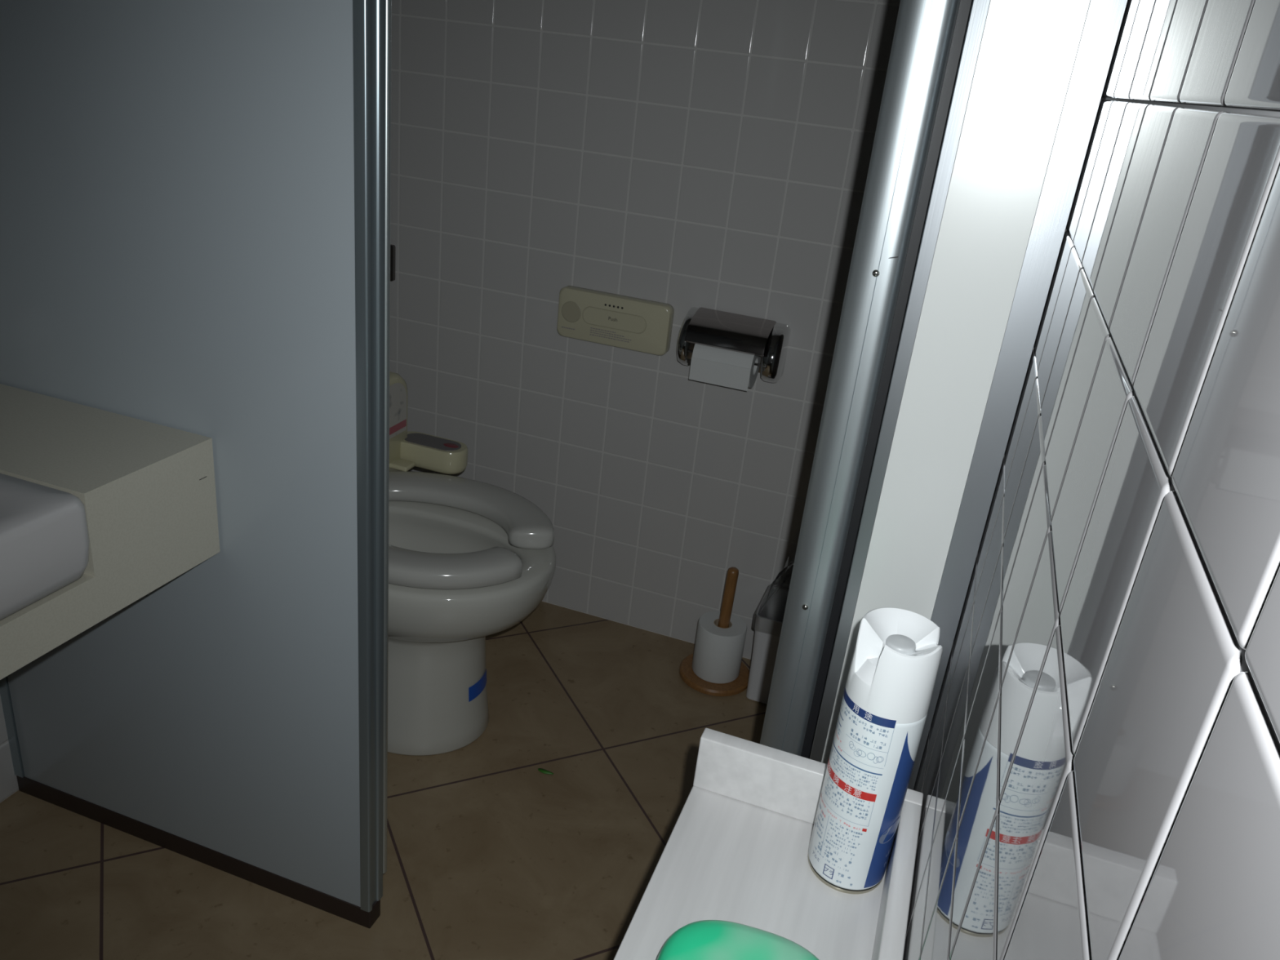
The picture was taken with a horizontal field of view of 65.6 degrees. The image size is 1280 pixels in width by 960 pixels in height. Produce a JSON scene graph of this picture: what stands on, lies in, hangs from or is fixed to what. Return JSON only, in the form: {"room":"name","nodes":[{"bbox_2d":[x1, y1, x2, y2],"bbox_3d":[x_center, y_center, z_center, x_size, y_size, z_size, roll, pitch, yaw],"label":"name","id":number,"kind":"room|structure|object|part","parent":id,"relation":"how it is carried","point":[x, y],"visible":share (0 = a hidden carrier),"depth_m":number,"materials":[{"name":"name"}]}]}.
{"room":"public restroom","nodes":[
{"label":"public restroom","id":0,"kind":"room"},
{"bbox_2d":[0,695,18,802],"bbox_3d":[-1.025,-0.463,0.770,0.050,2.400,2.700,13,24,15],"label":"wall","id":1,"kind":"structure","parent":0,"point":[8,780],"depth_m":1.56,"materials":[{"name":"grey tile"}]},
{"bbox_2d":[0,383,219,679],"bbox_3d":[-1.012,0.272,0.518,0.434,0.155,1.740,13,24,15],"label":"countertop","id":2,"kind":"structure","parent":1,"relation":"attached to","point":[146,490],"depth_m":1.12,"materials":[{"name":"beige stone"}]},
{"bbox_2d":[0,473,89,620],"bbox_3d":[-0.834,0.137,0.798,0.334,0.096,0.658,13,24,15],"label":"washbasin","id":3,"kind":"object","parent":2,"relation":"in","point":[45,541],"visible":1,"depth_m":0.99,"materials":[{"name":"grey ceramic"}]},
{"bbox_2d":[0,601,767,959],"bbox_3d":[-0.516,0.810,1.079,1.410,0.060,2.800,13,24,15],"label":"floor","id":4,"kind":"structure","parent":0,"point":[491,855],"depth_m":1.57,"materials":[{"name":"brown tile"}]},
{"bbox_2d":[0,0,391,928],"bbox_3d":[-0.576,-0.371,1.119,0.652,2.050,0.044,13,24,15],"label":"partition panel","id":5,"kind":"object","parent":4,"relation":"on","point":[195,195],"visible":1,"depth_m":1.17,"materials":[{"name":"grey laminate"}]},
{"bbox_2d":[387,371,555,755],"bbox_3d":[-0.460,0.143,1.800,0.652,0.596,0.445,13,24,15],"label":"toilet","id":6,"kind":"object","parent":4,"relation":"on","point":[469,560],"visible":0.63,"depth_m":1.74,"materials":[{"name":"grey ceramic"}]},
{"bbox_3d":[-0.398,-0.073,1.907,0.117,0.001,0.049,13,24,15],"label":"control panel","id":7,"kind":"part","parent":6,"relation":"part of","materials":[{"name":"grey plastic"}]},
{"bbox_3d":[-0.404,-0.052,1.918,0.150,0.047,0.066,13,24,15],"label":"control arm","id":8,"kind":"part","parent":6,"relation":"part of","materials":[{"name":"beige plastic"}]},
{"bbox_3d":[-0.381,0.074,1.720,0.452,0.040,0.373,13,24,15],"label":"seat","id":9,"kind":"part","parent":6,"relation":"part of","materials":[{"name":"grey plastic"}]},
{"bbox_3d":[-0.441,0.260,1.815,0.572,0.376,0.374,13,24,15],"label":"bowl","id":10,"kind":"part","parent":6,"relation":"part of","materials":[{"name":"grey ceramic"}]},
{"bbox_2d":[537,768,553,774],"bbox_3d":[-0.167,0.518,1.764,0.030,0.002,0.009,13,24,15],"label":"scrap","id":11,"kind":"object","parent":4,"relation":"on","point":[543,771],"visible":1,"depth_m":1.76,"materials":[{"name":"green"}]},
{"bbox_2d":[679,566,749,696],"bbox_3d":[0.171,0.294,2.044,0.151,0.260,0.151,13,24,15],"label":"stand","id":12,"kind":"object","parent":4,"relation":"on","point":[686,673],"visible":0.63,"depth_m":2.03,"materials":[{"name":"brown wood"}]},
{"bbox_2d":[691,610,746,683],"bbox_3d":[0.165,0.347,2.067,0.101,0.114,0.101,13,24,15],"label":"toilet roll","id":13,"kind":"object","parent":12,"relation":"on","point":[717,655],"visible":0.96,"depth_m":2.03,"materials":[{"name":"white paper"}]},
{"bbox_2d":[746,555,795,704],"bbox_3d":[0.315,0.306,2.009,0.161,0.297,0.148,13,24,15],"label":"waste bin","id":14,"kind":"object","parent":4,"relation":"on","point":[768,617],"visible":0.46,"depth_m":1.96,"materials":[{"name":"grey plastic"}]},
{"bbox_2d":[389,0,900,659],"bbox_3d":[0.065,-0.785,1.800,1.310,2.400,0.050,13,24,15],"label":"wall","id":15,"kind":"structure","parent":0,"point":[684,155],"depth_m":1.95,"materials":[{"name":"grey tile"}]},
{"bbox_2d":[390,244,395,281],"bbox_3d":[-0.559,-0.469,2.123,0.079,0.076,0.009,13,24,15],"label":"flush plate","id":16,"kind":"object","parent":15,"relation":"attached to","point":[393,248],"visible":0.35,"depth_m":2.11,"materials":[{"name":"black metal"}]},
{"bbox_2d":[556,285,674,355],"bbox_3d":[-0.051,-0.318,1.981,0.236,0.100,0.031,13,24,15],"label":"flush plate","id":17,"kind":"object","parent":15,"relation":"attached to","point":[628,322],"visible":1,"depth_m":1.97,"materials":[{"name":"beige plastic"}]},
{"bbox_2d":[561,301,581,322],"bbox_3d":[-0.138,-0.337,1.989,0.043,0.043,0.001,13,24,15],"label":"speaker grille","id":18,"kind":"object","parent":17,"relation":"attached to","point":[571,310],"depth_m":1.99,"materials":[{"name":"beige plastic"}]},
{"bbox_2d":[590,327,631,342],"bbox_3d":[-0.059,-0.288,1.979,0.088,0.015,0.001,13,24,15],"label":"print","id":19,"kind":"object","parent":17,"relation":"attached to","point":[590,327],"depth_m":1.98},
{"bbox_2d":[676,306,791,382],"bbox_3d":[0.173,-0.253,1.888,0.200,0.113,0.091,13,24,15],"label":"paper holder","id":20,"kind":"object","parent":15,"relation":"attached to","point":[766,339],"visible":0.87,"depth_m":1.86,"materials":[{"name":"silver metal"}]},
{"bbox_2d":[688,343,760,391],"bbox_3d":[0.165,-0.227,1.895,0.115,0.084,0.085,13,24,15],"label":"toilet roll","id":21,"kind":"object","parent":20,"relation":"in","point":[710,365],"visible":0.82,"depth_m":1.86,"materials":[{"name":"white paper"}]},
{"bbox_3d":[0.171,-0.280,1.874,0.152,0.051,0.084,13,24,15],"label":"lid","id":22,"kind":"part","parent":20,"relation":"part of","materials":[{"name":"silver metal"}]},
{"bbox_3d":[0.183,-0.269,1.927,0.148,0.102,0.006,13,24,15],"label":"plate","id":23,"kind":"part","parent":20,"relation":"part of","materials":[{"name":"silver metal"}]},
{"bbox_2d":[902,0,1279,959],"bbox_3d":[0.251,-0.160,0.412,0.050,2.400,2.700,13,24,15],"label":"wall","id":24,"kind":"structure","parent":0,"point":[1098,778],"depth_m":0.32,"materials":[{"name":"grey tile"}]},
{"bbox_2d":[613,728,923,959],"bbox_3d":[-0.030,0.537,0.480,0.201,0.227,1.054,13,24,15],"label":"shelf","id":25,"kind":"object","parent":24,"relation":"attached to","point":[736,850],"visible":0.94,"depth_m":0.84,"materials":[{"name":"white stone"}]},
{"bbox_2d":[657,920,818,959],"bbox_3d":[0.072,0.365,0.695,0.132,0.052,0.109,13,24,15],"label":"soap","id":26,"kind":"object","parent":25,"relation":"on","point":[704,940],"visible":1,"depth_m":0.71,"materials":[{"name":"green plastic"}]},
{"bbox_2d":[808,607,942,893],"bbox_3d":[0.190,0.224,0.813,0.066,0.241,0.066,13,24,15],"label":"spray can","id":27,"kind":"object","parent":25,"relation":"on","point":[897,654],"visible":1,"depth_m":0.78,"materials":[{"name":"white metal"}]},
{"bbox_2d":[760,0,960,755],"bbox_3d":[0.303,-0.286,1.131,0.045,2.030,0.614,13,24,15],"label":"door frame","id":28,"kind":"structure","parent":24,"relation":"in","point":[924,30],"depth_m":0.89,"materials":[{"name":"silver metal"}]},
{"bbox_2d":[800,0,1127,790],"bbox_3d":[0.288,-0.182,0.851,0.120,2.100,0.058,13,24,15],"label":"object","id":29,"kind":"structure","parent":24,"relation":"attached to","point":[1024,82],"depth_m":0.84,"materials":[{"name":"silver metal"}]}
]}

